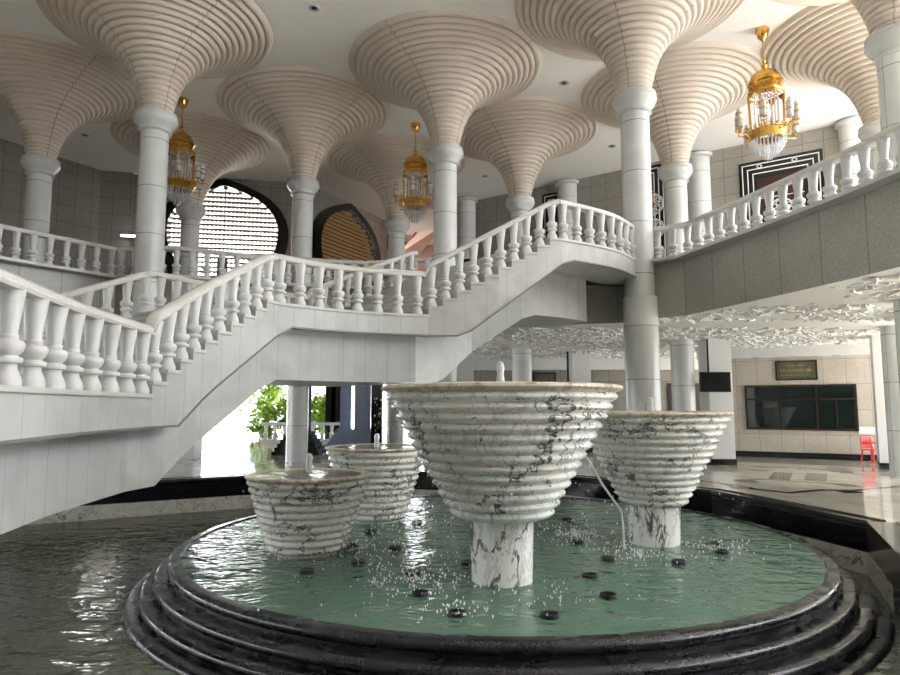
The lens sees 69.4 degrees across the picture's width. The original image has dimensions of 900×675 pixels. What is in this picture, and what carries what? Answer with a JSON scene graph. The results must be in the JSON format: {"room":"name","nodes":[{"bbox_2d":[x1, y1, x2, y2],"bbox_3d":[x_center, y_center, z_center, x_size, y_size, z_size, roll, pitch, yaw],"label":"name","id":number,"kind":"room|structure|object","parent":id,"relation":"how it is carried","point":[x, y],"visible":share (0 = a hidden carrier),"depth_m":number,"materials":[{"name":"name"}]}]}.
{"room":"grand lobby","nodes":[
{"label":"grand lobby","id":0,"kind":"room"},
{"bbox_2d":[0,138,100,270],"bbox_3d":[-21.750,-5.130,21.504,0.300,7.300,20.580,-4,-7,30],"label":"wall","id":1,"kind":"structure","parent":0,"point":[74,213],"depth_m":28.91,"materials":[{"name":"tile"}]},
{"bbox_2d":[97,171,133,274],"bbox_3d":[-15.775,-4.189,30.455,1.481,7.300,0.300,1,-6,-12],"label":"wall","id":2,"kind":"structure","parent":0,"point":[116,188],"depth_m":30.49,"materials":[{"name":"tile"}]},
{"bbox_2d":[120,234,134,237],"bbox_3d":[-14.948,-4.742,30.286,0.800,0.160,0.150,1,-6,-10],"label":"lamp","id":3,"kind":"object","parent":2,"relation":"attached to","point":[121,235],"visible":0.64,"depth_m":30.24,"materials":[{"name":"white"}]},
{"bbox_2d":[129,174,291,281],"bbox_3d":[-11.050,-4.103,31.275,8.113,7.300,0.001,1,-6,-10],"label":"wall","id":4,"kind":"structure","parent":0,"point":[278,193],"depth_m":31.95,"materials":[{"name":"stone"}]},
{"bbox_2d":[164,178,288,279],"bbox_3d":[-10.908,-4.056,31.293,6.093,7.210,0.703,1,-6,-10],"label":"window","id":5,"kind":"structure","parent":4,"relation":"in","point":[220,185],"depth_m":31.46,"materials":[{"name":"black glass"}]},
{"bbox_2d":[229,385,385,421],"bbox_3d":[-17.284,7.129,81.702,19.000,6.800,9.000,0,-6,0],"label":"sky","id":6,"kind":"structure","parent":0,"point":[235,416],"depth_m":77.58,"materials":[{"name":"white"}]},
{"bbox_2d":[311,189,386,285],"bbox_3d":[-5.405,-3.680,35.303,0.001,7.300,7.509,-3,-7,26],"label":"wall","id":7,"kind":"structure","parent":0,"point":[322,199],"depth_m":37.06,"materials":[{"name":"stone"}]},
{"bbox_2d":[312,203,380,286],"bbox_3d":[-5.625,-3.658,34.844,0.703,7.160,6.093,-3,-7,26],"label":"window","id":8,"kind":"structure","parent":7,"relation":"in","point":[341,231],"depth_m":34.89,"materials":[{"name":"black wood"}]},
{"bbox_2d":[387,229,432,255],"bbox_3d":[-2.257,-6.769,41.835,5.952,2.994,1.878,-5,-8,40],"label":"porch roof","id":9,"kind":"structure","parent":0,"point":[418,242],"depth_m":41.62,"materials":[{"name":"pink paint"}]},
{"bbox_2d":[387,245,432,269],"bbox_3d":[-2.447,-8.012,44.984,9.087,6.751,0.200,0,-6,0],"label":"wall","id":10,"kind":"structure","parent":0,"point":[427,251],"depth_m":44.64,"materials":[{"name":"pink paint"}]},
{"bbox_2d":[0,0,858,258],"bbox_3d":[-6.500,-9.357,19.083,55.000,0.600,60.000,0,-6,0],"label":"ceiling","id":11,"kind":"structure","parent":0,"point":[324,38],"depth_m":23.70,"materials":[{"name":"white paint"}]},
{"bbox_2d":[167,96,205,206],"bbox_3d":[-9.620,-6.619,23.219,1.722,3.981,1.722,1,-6,-7],"label":"chandelier","id":12,"kind":"object","parent":11,"relation":"hanging from","point":[180,140],"visible":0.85,"depth_m":22.96,"materials":[{"name":"gold metal"}]},
{"bbox_2d":[308,4,319,11],"bbox_3d":[-3.781,-9.151,18.071,0.340,0.020,0.340,0,-6,0],"label":"recessed light","id":13,"kind":"object","parent":11,"relation":"in","point":[314,8],"visible":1,"depth_m":18.06,"materials":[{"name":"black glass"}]},
{"bbox_2d":[393,122,433,222],"bbox_3d":[-1.350,-6.399,25.308,1.722,3.981,1.722,-2,-6,16],"label":"chandelier","id":14,"kind":"object","parent":11,"relation":"hanging from","point":[418,205],"visible":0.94,"depth_m":25.01,"materials":[{"name":"gold metal"}]},
{"bbox_2d":[734,25,800,160],"bbox_3d":[9.170,-7.075,18.883,1.722,3.981,1.722,-6,-8,44],"label":"chandelier","id":15,"kind":"object","parent":11,"relation":"hanging from","point":[766,79],"visible":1,"depth_m":18.59,"materials":[{"name":"gold metal"}]},
{"bbox_2d":[0,179,899,324],"bbox_3d":[-2.226,-1.328,15.441,21.388,1.410,10.070,-1,-6,9],"label":"wall","id":16,"kind":"structure","parent":0,"point":[858,236],"depth_m":13.63,"materials":[{"name":"grey stone"}]},
{"bbox_2d":[0,237,635,534],"bbox_3d":[-2.824,0.096,11.671,8.577,5.150,17.920,-3,-7,29],"label":"staircase","id":17,"kind":"structure","parent":16,"relation":"attached to","point":[61,449],"depth_m":11.69,"materials":[{"name":"grey"}]},
{"bbox_2d":[0,267,155,393],"bbox_3d":[-3.906,0.084,6.826,0.352,0.940,4.130,1,-6,-8],"label":"balustrade","id":18,"kind":"object","parent":17,"relation":"on","point":[41,306],"visible":0.98,"depth_m":6.34,"materials":[{"name":"stone"}]},
{"bbox_2d":[18,271,157,345],"bbox_3d":[-7.249,-0.335,12.011,0.493,2.510,3.856,-3,-7,28],"label":"balustrade","id":19,"kind":"object","parent":17,"relation":"on","point":[87,292],"visible":0.37,"depth_m":13.00,"materials":[{"name":"stone"}]},
{"bbox_2d":[144,253,277,380],"bbox_3d":[-3.786,-0.494,10.504,0.368,2.510,3.207,-2,-6,15],"label":"balustrade","id":20,"kind":"object","parent":17,"relation":"on","point":[176,311],"visible":0.94,"depth_m":10.24,"materials":[{"name":"stone"}]},
{"bbox_2d":[154,271,307,309],"bbox_3d":[-5.071,-0.778,15.267,0.480,0.940,3.940,-5,-8,40],"label":"balustrade","id":21,"kind":"object","parent":17,"relation":"on","point":[177,281],"visible":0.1,"depth_m":14.13,"materials":[{"name":"stone"}]},
{"bbox_2d":[273,253,425,313],"bbox_3d":[-1.991,-1.012,13.045,3.269,0.940,0.498,4,-7,-31],"label":"balustrade","id":22,"kind":"object","parent":17,"relation":"on","point":[300,264],"visible":0.96,"depth_m":13.00,"materials":[{"name":"stone"}]},
{"bbox_2d":[306,251,417,307],"bbox_3d":[-2.390,-1.475,18.131,0.304,2.564,3.799,-6,-8,45],"label":"balustrade","id":23,"kind":"object","parent":17,"relation":"on","point":[347,278],"visible":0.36,"depth_m":18.22,"materials":[{"name":"stone"}]},
{"bbox_2d":[425,199,559,305],"bbox_3d":[0.949,-1.892,14.161,3.056,2.564,0.309,1,-6,-13],"label":"balustrade","id":24,"kind":"object","parent":17,"relation":"on","point":[486,238],"visible":0.97,"depth_m":14.03,"materials":[{"name":"stone"}]},
{"bbox_2d":[556,199,635,258],"bbox_3d":[3.664,-2.552,15.608,3.219,0.940,0.462,6,-8,-43],"label":"balustrade","id":25,"kind":"object","parent":17,"relation":"on","point":[625,229],"visible":0.94,"depth_m":15.29,"materials":[{"name":"stone"}]},
{"bbox_2d":[0,167,899,290],"bbox_3d":[-2.230,-2.068,15.504,21.502,0.075,10.224,-1,-6,9],"label":"trim","id":26,"kind":"structure","parent":16,"relation":"attached to","point":[893,175],"depth_m":13.73,"materials":[{"name":"stone"}]},
{"bbox_2d":[0,224,116,274],"bbox_3d":[-11.856,-2.538,15.814,0.450,0.925,7.759,-4,-7,30],"label":"balustrade","id":27,"kind":"object","parent":26,"relation":"on","point":[33,235],"visible":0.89,"depth_m":17.75,"materials":[{"name":"stone"}]},
{"bbox_2d":[116,246,256,280],"bbox_3d":[-7.807,-2.179,19.237,4.004,0.925,0.810,1,-6,-13],"label":"balustrade","id":28,"kind":"object","parent":26,"relation":"on","point":[176,250],"visible":0.51,"depth_m":19.07,"materials":[{"name":"stone"}]},
{"bbox_2d":[257,254,432,286],"bbox_3d":[-3.275,-2.045,20.504,5.468,0.925,0.924,0,-6,-4],"label":"balustrade","id":29,"kind":"object","parent":26,"relation":"on","point":[426,260],"visible":0.23,"depth_m":20.45,"materials":[{"name":"stone"}]},
{"bbox_2d":[653,122,899,257],"bbox_3d":[6.719,-2.828,13.056,0.719,0.925,8.564,2,-6,-16],"label":"balustrade","id":30,"kind":"object","parent":26,"relation":"on","point":[881,140],"visible":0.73,"depth_m":13.13,"materials":[{"name":"stone"}]},
{"bbox_2d":[162,427,899,522],"bbox_3d":[-4.000,4.445,23.665,60.000,0.006,72.000,0,-6,0],"label":"floor","id":31,"kind":"structure","parent":0,"point":[850,486],"depth_m":18.83,"materials":[{"name":"stone"}]},
{"bbox_2d":[0,29,138,262],"bbox_3d":[-13.750,-2.295,21.457,6.280,12.950,6.280,1,-6,-12],"label":"column","id":32,"kind":"structure","parent":31,"relation":"on","point":[50,87],"depth_m":21.28,"materials":[{"name":"stone"}]},
{"bbox_2d":[35,0,272,312],"bbox_3d":[-8.350,-2.650,18.076,6.280,12.950,6.280,1,-6,-12],"label":"column","id":33,"kind":"structure","parent":31,"relation":"on","point":[162,46],"depth_m":17.93,"materials":[{"name":"stone"}]},
{"bbox_2d":[110,110,270,275],"bbox_3d":[-10.800,-1.741,26.728,6.280,12.950,6.280,1,-6,-12],"label":"column","id":34,"kind":"structure","parent":31,"relation":"on","point":[223,146],"depth_m":26.53,"materials":[{"name":"stone"}]},
{"bbox_2d":[180,438,202,458],"bbox_3d":[-10.324,2.417,24.381,1.900,4.190,0.800,0,-6,0],"label":"pier","id":35,"kind":"object","parent":31,"relation":"on","point":[195,452],"visible":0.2,"depth_m":23.94,"materials":[{"name":"white paint"}]},
{"bbox_2d":[247,385,285,421],"bbox_3d":[-12.806,4.084,45.715,3.759,5.352,3.370,0,-6,0],"label":"tree","id":36,"kind":"object","parent":31,"relation":"on","point":[270,390],"visible":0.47,"depth_m":45.25,"materials":[{"name":"green plant"}]},
{"bbox_2d":[238,394,314,436],"bbox_3d":[-11.209,5.040,41.723,5.648,2.961,3.508,-1,-6,8],"label":"shrub","id":37,"kind":"object","parent":31,"relation":"on","point":[269,413],"visible":0.57,"depth_m":41.16,"materials":[{"name":"green plant"}]},
{"bbox_2d":[271,386,326,454],"bbox_3d":[-6.141,2.673,26.868,1.869,4.200,1.869,0,-6,0],"label":"pillar","id":38,"kind":"structure","parent":31,"relation":"on","point":[315,447],"depth_m":26.14,"materials":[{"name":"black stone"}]},
{"bbox_2d":[261,423,339,443],"bbox_3d":[-7.592,4.956,33.666,4.301,1.080,0.248,0,-6,0],"label":"balustrade","id":39,"kind":"object","parent":31,"relation":"on","point":[265,440],"visible":0.46,"depth_m":33.59,"materials":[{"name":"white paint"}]},
{"bbox_2d":[216,65,389,461],"bbox_3d":[-5.400,-2.075,23.546,6.280,12.950,6.280,1,-6,-12],"label":"column","id":40,"kind":"structure","parent":31,"relation":"on","point":[306,111],"depth_m":22.99,"materials":[{"name":"paint"}]},
{"bbox_2d":[311,392,324,434],"bbox_3d":[-8.276,4.919,41.795,4.105,3.152,3.662,5,-8,-42],"label":"shrub","id":41,"kind":"object","parent":31,"relation":"on","point":[318,403],"visible":0.35,"depth_m":41.03,"materials":[{"name":"green plant"}]},
{"bbox_2d":[325,387,335,438],"bbox_3d":[-6.540,3.619,35.818,0.560,4.190,0.560,0,-6,0],"label":"porch post","id":42,"kind":"object","parent":31,"relation":"on","point":[330,393],"visible":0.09,"depth_m":35.50,"materials":[{"name":"black stone"}]},
{"bbox_2d":[335,387,340,431],"bbox_3d":[-6.210,3.619,35.818,0.560,4.190,0.560,0,-6,0],"label":"porch post","id":43,"kind":"object","parent":31,"relation":"on","point":[338,389],"visible":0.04,"depth_m":35.52,"materials":[{"name":"metal"}]},
{"bbox_2d":[325,386,353,446],"bbox_3d":[-4.922,3.091,30.846,1.621,4.200,1.621,0,-6,0],"label":"pillar","id":44,"kind":"structure","parent":31,"relation":"on","point":[345,428],"depth_m":30.55,"materials":[{"name":"paint"}]},
{"bbox_2d":[341,385,370,443],"bbox_3d":[-3.984,2.987,29.851,1.844,4.200,1.844,0,-6,0],"label":"pillar","id":45,"kind":"structure","parent":31,"relation":"on","point":[361,433],"depth_m":29.45,"materials":[{"name":"blue stone"}]},
{"bbox_2d":[371,385,382,442],"bbox_3d":[-3.065,2.730,27.364,0.440,4.190,0.600,0,-6,0],"label":"porch post","id":46,"kind":"object","parent":31,"relation":"on","point":[376,391],"visible":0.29,"depth_m":27.03,"materials":[{"name":"black stone"}]},
{"bbox_2d":[327,133,465,443],"bbox_3d":[-2.400,-1.521,28.817,6.280,12.950,6.280,1,-6,-12],"label":"column","id":47,"kind":"structure","parent":31,"relation":"on","point":[376,161],"depth_m":28.10,"materials":[{"name":"paint"}]},
{"bbox_2d":[348,9,541,381],"bbox_3d":[-0.150,-2.389,20.562,6.280,12.950,6.280,1,-6,-12],"label":"column","id":48,"kind":"structure","parent":31,"relation":"on","point":[445,66],"depth_m":20.15,"materials":[{"name":"stone"}]},
{"bbox_2d":[457,353,473,381],"bbox_3d":[0.557,2.778,27.862,0.940,4.200,0.940,0,-6,0],"label":"square pillar","id":49,"kind":"structure","parent":31,"relation":"on","point":[465,369],"depth_m":27.55,"materials":[{"name":"white paint"}]},
{"bbox_2d":[156,470,885,528],"bbox_3d":[-1.146,3.694,16.201,18.960,0.140,6.796,-1,-6,13],"label":"trim","id":50,"kind":"structure","parent":31,"relation":"on","point":[857,520],"depth_m":13.69,"materials":[{"name":"black stone"}]},
{"bbox_2d":[459,96,598,380],"bbox_3d":[2.800,-1.856,25.634,6.280,12.950,6.280,1,-6,-12],"label":"column","id":51,"kind":"structure","parent":31,"relation":"on","point":[519,135],"depth_m":25.06,"materials":[{"name":"paint"}]},
{"bbox_2d":[566,351,568,381],"bbox_3d":[4.901,2.673,26.868,0.092,4.200,0.092,-2,-6,22],"label":"pole","id":52,"kind":"object","parent":31,"relation":"on","point":[567,352],"visible":0.35,"depth_m":26.98,"materials":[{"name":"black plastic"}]},
{"bbox_2d":[569,353,592,452],"bbox_3d":[5.574,2.778,27.862,0.840,4.200,0.840,0,-6,0],"label":"square pillar","id":53,"kind":"structure","parent":31,"relation":"on","point":[579,363],"depth_m":27.62,"materials":[{"name":"white paint"}]},
{"bbox_2d":[514,0,744,410],"bbox_3d":[4.900,-2.770,16.932,6.280,12.950,6.280,1,-6,-12],"label":"column","id":54,"kind":"structure","parent":31,"relation":"on","point":[630,37],"depth_m":16.80,"materials":[{"name":"stone"}]},
{"bbox_2d":[581,41,767,410],"bbox_3d":[7.800,-2.221,22.154,6.280,12.950,6.280,1,-6,-12],"label":"column","id":55,"kind":"structure","parent":31,"relation":"on","point":[696,83],"depth_m":21.62,"materials":[{"name":"stone"}]},
{"bbox_2d":[698,339,736,464],"bbox_3d":[9.061,2.171,22.094,0.840,4.200,0.840,0,-6,0],"label":"square pillar","id":56,"kind":"structure","parent":31,"relation":"on","point":[719,350],"depth_m":21.72,"materials":[{"name":"white paint"}]},
{"bbox_2d":[760,1,899,476],"bbox_3d":[12.700,-2.577,18.772,6.280,12.950,6.280,1,-6,-12],"label":"column","id":57,"kind":"structure","parent":31,"relation":"on","point":[818,47],"depth_m":18.82,"materials":[{"name":"stone"}]},
{"bbox_2d":[771,0,899,390],"bbox_3d":[9.900,-3.068,14.098,6.280,12.950,6.280,1,-6,-12],"label":"column","id":58,"kind":"structure","parent":31,"relation":"on","point":[881,18],"depth_m":14.20,"materials":[{"name":"stone"}]},
{"bbox_2d":[860,436,876,462],"bbox_3d":[14.632,3.889,22.530,0.604,0.884,0.536,2,-6,-20],"label":"plastic chair","id":59,"kind":"object","parent":31,"relation":"on","point":[864,442],"visible":0.77,"depth_m":22.69,"materials":[{"name":"red"}]},
{"bbox_2d":[869,334,889,469],"bbox_3d":[13.753,2.004,20.503,0.660,4.200,0.940,-3,-7,29],"label":"square pillar","id":60,"kind":"structure","parent":31,"relation":"on","point":[874,341],"depth_m":20.24,"materials":[{"name":"white paint"}]},
{"bbox_2d":[474,358,698,410],"bbox_3d":[5.941,3.078,30.717,14.535,4.200,1.059,-1,-6,6],"label":"wall","id":61,"kind":"structure","parent":0,"point":[597,376],"depth_m":30.56,"materials":[{"name":"stone"}]},
{"bbox_2d":[533,372,555,381],"bbox_3d":[4.450,1.963,30.582,1.074,0.635,0.060,0,-6,0],"label":"framed picture","id":62,"kind":"object","parent":61,"relation":"attached to","point":[537,376],"visible":0.6,"depth_m":30.59,"materials":[{"name":"black"}]},
{"bbox_2d":[474,358,697,369],"bbox_3d":[5.833,1.258,30.482,14.350,0.530,1.012,-1,-6,6],"label":"trim","id":63,"kind":"structure","parent":61,"relation":"attached to","point":[537,363],"depth_m":30.30,"materials":[{"name":"white paint"}]},
{"bbox_2d":[668,383,699,410],"bbox_3d":[11.117,3.625,30.186,1.900,3.000,0.080,0,-6,0],"label":"door","id":64,"kind":"structure","parent":61,"relation":"in","point":[697,395],"depth_m":30.25,"materials":[{"name":"black"}]},
{"bbox_2d":[476,125,841,258],"bbox_3d":[9.650,-4.324,29.176,24.572,7.300,0.300,-4,-7,34],"label":"wall","id":65,"kind":"structure","parent":0,"point":[602,191],"depth_m":30.37,"materials":[{"name":"stone"}]},
{"bbox_2d":[542,192,557,238],"bbox_3d":[5.056,-3.791,32.077,1.040,6.847,0.145,-4,-7,34],"label":"carved panel","id":66,"kind":"object","parent":65,"relation":"attached to","point":[551,196],"visible":0.03,"depth_m":32.40,"materials":[{"name":"black stone"}]},
{"bbox_2d":[651,162,666,256],"bbox_3d":[9.193,-4.347,29.283,1.267,7.369,0.145,-4,-7,34],"label":"carved panel","id":67,"kind":"object","parent":65,"relation":"attached to","point":[658,197],"visible":0.11,"depth_m":29.27,"materials":[{"name":"black stone"}]},
{"bbox_2d":[738,148,824,227],"bbox_3d":[13.490,-4.197,26.304,3.097,6.447,0.145,-4,-7,34],"label":"carved panel","id":68,"kind":"object","parent":65,"relation":"attached to","point":[753,176],"visible":0.09,"depth_m":26.59,"materials":[{"name":"black stone"}]},
{"bbox_2d":[471,267,899,358],"bbox_3d":[-6.500,0.304,24.305,55.000,0.251,31.592,0,-6,0],"label":"ceiling","id":69,"kind":"structure","parent":0,"point":[850,311],"depth_m":18.74,"materials":[{"name":"white paint"}]},
{"bbox_2d":[699,339,730,391],"bbox_3d":[8.708,0.897,21.446,1.040,1.801,0.135,0,-6,-4],"label":"television","id":70,"kind":"object","parent":69,"relation":"hanging from","point":[708,381],"visible":0.94,"depth_m":21.32,"materials":[{"name":"black plastic"}]},
{"bbox_2d":[698,354,876,454],"bbox_3d":[13.859,2.389,24.161,8.595,4.200,0.300,-3,-7,29],"label":"wall","id":71,"kind":"structure","parent":0,"point":[844,369],"depth_m":24.22,"materials":[{"name":"tile"}]},
{"bbox_2d":[696,343,869,359],"bbox_3d":[13.699,0.229,24.104,8.595,0.900,0.350,-3,-7,29],"label":"trim","id":72,"kind":"structure","parent":71,"relation":"attached to","point":[822,349],"depth_m":24.21,"materials":[{"name":"white paint"}]},
{"bbox_2d":[775,360,817,380],"bbox_3d":[13.055,1.240,24.525,1.407,0.740,0.070,-3,-7,29],"label":"framed plaque","id":73,"kind":"object","parent":71,"relation":"attached to","point":[799,369],"visible":1,"depth_m":24.51,"materials":[{"name":"black"}]},
{"bbox_2d":[744,384,858,430],"bbox_3d":[13.108,2.624,24.373,3.702,1.688,0.110,-3,-7,29],"label":"window","id":74,"kind":"structure","parent":71,"relation":"in","point":[828,407],"depth_m":24.30,"materials":[{"name":"black"}]},
{"bbox_2d":[735,450,876,460],"bbox_3d":[13.760,4.349,23.780,8.595,0.220,0.100,-3,-7,29],"label":"baseboard","id":75,"kind":"structure","parent":71,"relation":"attached to","point":[827,456],"depth_m":24.06,"materials":[{"name":"black stone"}]},
{"bbox_2d":[859,427,875,434],"bbox_3d":[14.932,3.335,23.256,0.520,0.280,0.020,-3,-7,29],"label":"notice","id":76,"kind":"object","parent":71,"relation":"attached to","point":[862,430],"visible":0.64,"depth_m":23.25,"materials":[{"name":"white paper"}]},
{"label":"floor","id":77,"kind":"structure","parent":0,"visible":0},
{"bbox_2d":[457,196,477,258],"bbox_3d":[0.869,-3.784,34.262,1.240,7.290,1.240,0,-6,0],"label":"column","id":78,"kind":"structure","parent":77,"relation":"on","point":[466,205],"depth_m":34.08,"materials":[{"name":"stone"}]},
{"bbox_2d":[555,179,578,239],"bbox_3d":[5.790,-4.057,31.671,1.240,7.290,1.240,0,-6,0],"label":"column","id":79,"kind":"structure","parent":77,"relation":"on","point":[566,188],"depth_m":31.51,"materials":[{"name":"stone"}]},
{"bbox_2d":[687,151,712,248],"bbox_3d":[10.905,-4.420,28.216,1.240,7.290,1.240,0,-6,0],"label":"column","id":80,"kind":"structure","parent":77,"relation":"on","point":[699,184],"depth_m":28.02,"materials":[{"name":"stone"}]},
{"bbox_2d":[834,116,862,185],"bbox_3d":[15.633,-4.773,24.857,1.240,7.290,1.240,0,-6,0],"label":"column","id":81,"kind":"structure","parent":77,"relation":"on","point":[847,129],"depth_m":24.80,"materials":[{"name":"stone"}]},
{"label":"trim","id":82,"kind":"structure","parent":0,"visible":0},
{"bbox_2d":[26,489,894,611],"bbox_3d":[-2.990,4.068,11.438,20.020,0.800,15.600,0,-6,0],"label":"trim","id":83,"kind":"structure","parent":82,"relation":"on","point":[847,558],"depth_m":16.11,"materials":[{"name":"stone"}]},
{"bbox_2d":[0,508,899,674],"bbox_3d":[-2.992,4.018,11.441,19.876,0.001,15.457,0,-6,0],"label":"pool water","id":84,"kind":"object","parent":83,"relation":"in","point":[65,587],"visible":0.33,"depth_m":9.96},
{"bbox_2d":[81,476,868,552],"bbox_3d":[-2.990,3.421,11.505,20.020,0.500,15.600,0,-6,0],"label":"curb","id":85,"kind":"structure","parent":83,"relation":"on","point":[849,536],"depth_m":14.99,"materials":[{"name":"black stone"}]},
{"bbox_2d":[122,495,895,674],"bbox_3d":[0.760,3.948,11.350,11.620,1.000,11.620,0,-6,0],"label":"fountain basin","id":86,"kind":"object","parent":82,"relation":"on","point":[841,627],"visible":0.44,"depth_m":6.73,"materials":[{"name":"stone"}]},
{"bbox_2d":[244,468,370,557],"bbox_3d":[-2.240,3.002,10.242,1.959,1.690,1.959,4,-7,-35],"label":"bowl","id":87,"kind":"object","parent":86,"relation":"on","point":[300,526],"visible":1,"depth_m":9.62,"materials":[{"name":"stone"}]},
{"bbox_2d":[305,453,312,472],"bbox_3d":[-2.240,1.993,10.348,0.120,0.300,0.114,0,-6,0],"label":"water jet","id":88,"kind":"object","parent":87,"relation":"on","point":[309,466],"visible":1,"depth_m":10.31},
{"bbox_2d":[325,443,423,523],"bbox_3d":[-1.480,3.166,13.041,2.059,1.950,2.059,5,-8,-39],"label":"bowl","id":89,"kind":"object","parent":86,"relation":"on","point":[350,456],"visible":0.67,"depth_m":12.39,"materials":[{"name":"stone"}]},
{"bbox_2d":[374,433,379,446],"bbox_3d":[-1.480,2.086,13.154,0.120,0.300,0.114,0,-6,0],"label":"water jet","id":90,"kind":"object","parent":89,"relation":"on","point":[376,443],"visible":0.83,"depth_m":13.11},
{"bbox_2d":[381,381,622,587],"bbox_3d":[0.680,2.156,8.602,3.198,3.030,3.198,2,-6,-21],"label":"bowl","id":91,"kind":"object","parent":86,"relation":"on","point":[516,439],"visible":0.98,"depth_m":7.73,"materials":[{"name":"stone"}]},
{"bbox_2d":[496,361,504,380],"bbox_3d":[0.680,0.510,8.775,0.120,0.380,0.114,0,-6,0],"label":"water jet","id":92,"kind":"object","parent":91,"relation":"on","point":[500,368],"visible":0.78,"depth_m":8.74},
{"bbox_2d":[181,496,826,635],"bbox_3d":[0.760,3.471,11.400,10.130,0.001,10.130,0,-6,0],"label":"water","id":93,"kind":"object","parent":86,"relation":"in","point":[698,591],"visible":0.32,"depth_m":8.65,"materials":[{"name":"liquid"}]},
{"bbox_2d":[299,567,314,573],"bbox_3d":[-1.955,3.280,8.881,0.220,0.228,0.217,0,-6,-1],"label":"lamp","id":94,"kind":"object","parent":93,"relation":"in","point":[307,570],"visible":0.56,"depth_m":8.85,"materials":[{"name":"black plastic"}]},
{"bbox_2d":[350,559,364,564],"bbox_3d":[-1.330,3.333,9.390,0.220,0.228,0.217,-4,-7,34],"label":"lamp","id":95,"kind":"object","parent":93,"relation":"in","point":[353,561],"visible":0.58,"depth_m":9.35,"materials":[{"name":"black plastic"}]},
{"bbox_2d":[388,545,401,549],"bbox_3d":[-0.873,3.430,10.309,0.220,0.228,0.217,1,-6,-5],"label":"lamp","id":96,"kind":"object","parent":93,"relation":"in","point":[392,547],"visible":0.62,"depth_m":10.29,"materials":[{"name":"black plastic"}]},
{"bbox_2d":[405,569,420,575],"bbox_3d":[-0.500,3.269,8.775,0.217,0.228,0.220,1,-6,-11],"label":"lamp","id":97,"kind":"object","parent":93,"relation":"in","point":[409,570],"visible":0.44,"depth_m":8.76,"materials":[{"name":"black plastic"}]},
{"bbox_2d":[411,589,428,597],"bbox_3d":[-0.360,3.166,7.800,0.220,0.228,0.217,2,-6,-19],"label":"lamp","id":98,"kind":"object","parent":93,"relation":"in","point":[417,593],"visible":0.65,"depth_m":7.79,"materials":[{"name":"black plastic"}]},
{"bbox_2d":[447,608,466,617],"bbox_3d":[0.076,3.088,7.054,0.217,0.228,0.220,-3,-7,27],"label":"lamp","id":99,"kind":"object","parent":93,"relation":"in","point":[450,614],"visible":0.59,"depth_m":7.03,"materials":[{"name":"black plastic"}]},
{"bbox_2d":[235,392,742,615],"bbox_3d":[0.430,2.111,10.235,7.836,2.386,6.263,-2,-6,21],"label":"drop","id":100,"kind":"object","parent":93,"relation":"on","point":[614,392],"visible":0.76,"depth_m":8.38,"materials":[{"name":"liquid"}]},
{"bbox_2d":[257,513,790,621],"bbox_3d":[1.258,3.160,9.508,7.766,0.242,6.393,-2,-6,14],"label":"water splashes","id":101,"kind":"object","parent":93,"relation":"on","point":[574,532],"visible":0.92,"depth_m":9.57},
{"bbox_2d":[540,610,559,619],"bbox_3d":[1.076,3.081,6.987,0.217,0.228,0.220,-1,-6,11],"label":"lamp","id":102,"kind":"object","parent":93,"relation":"in","point":[552,615],"visible":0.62,"depth_m":6.97,"materials":[{"name":"black plastic"}]},
{"bbox_2d":[582,572,597,578],"bbox_3d":[1.859,3.253,8.621,0.217,0.228,0.220,-3,-7,23],"label":"lamp","id":103,"kind":"object","parent":93,"relation":"in","point":[588,575],"visible":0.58,"depth_m":8.61,"materials":[{"name":"black plastic"}]},
{"bbox_2d":[585,456,624,548],"bbox_3d":[2.395,2.528,10.014,1.047,1.576,0.085,5,-8,-42],"label":"hose","id":104,"kind":"object","parent":93,"relation":"on","point":[586,457],"visible":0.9,"depth_m":10.08,"materials":[{"name":"white plastic"}]},
{"bbox_2d":[600,556,615,561],"bbox_3d":[2.329,3.353,9.572,0.217,0.228,0.220,2,-6,-20],"label":"lamp","id":105,"kind":"object","parent":93,"relation":"in","point":[604,558],"visible":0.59,"depth_m":9.54,"materials":[{"name":"black plastic"}]},
{"bbox_2d":[599,591,617,599],"bbox_3d":[1.878,3.158,7.718,0.217,0.228,0.220,-4,-7,30],"label":"lamp","id":106,"kind":"object","parent":93,"relation":"in","point":[609,595],"visible":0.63,"depth_m":7.70,"materials":[{"name":"black plastic"}]},
{"bbox_2d":[671,559,686,564],"bbox_3d":[3.311,3.333,9.390,0.220,0.228,0.217,5,-8,-38],"label":"lamp","id":107,"kind":"object","parent":93,"relation":"in","point":[680,561],"visible":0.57,"depth_m":9.36,"materials":[{"name":"black plastic"}]},
{"bbox_2d":[714,549,728,553],"bbox_3d":[4.200,3.401,10.028,0.217,0.228,0.220,1,-6,-9],"label":"lamp","id":108,"kind":"object","parent":93,"relation":"in","point":[721,551],"visible":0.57,"depth_m":10.02,"materials":[{"name":"black plastic"}]},
{"bbox_2d":[590,411,733,547],"bbox_3d":[3.400,2.578,10.890,2.599,2.670,2.599,2,-6,-21],"label":"bowl","id":109,"kind":"object","parent":86,"relation":"on","point":[679,448],"visible":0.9,"depth_m":10.23,"materials":[{"name":"stone"}]},
{"bbox_2d":[647,397,653,411],"bbox_3d":[3.400,1.150,11.040,0.120,0.280,0.114,0,-6,0],"label":"water jet","id":110,"kind":"object","parent":109,"relation":"on","point":[650,408],"visible":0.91,"depth_m":11.00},
{"bbox_2d":[867,521,899,619],"bbox_3d":[5.697,3.333,7.176,0.808,1.370,7.762,-3,-7,23],"label":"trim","id":111,"kind":"structure","parent":82,"relation":"on","point":[883,537],"depth_m":9.47,"materials":[{"name":"stone"}]},
{"label":"outside","id":112,"kind":"structure","parent":0,"visible":0},
{"bbox_2d":[216,416,403,426],"bbox_3d":[0.000,19.863,168.849,400.000,0.290,460.000,0,-6,0],"label":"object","id":113,"kind":"structure","parent":112,"point":[225,423],"depth_m":68.56,"materials":[{"name":"white"}]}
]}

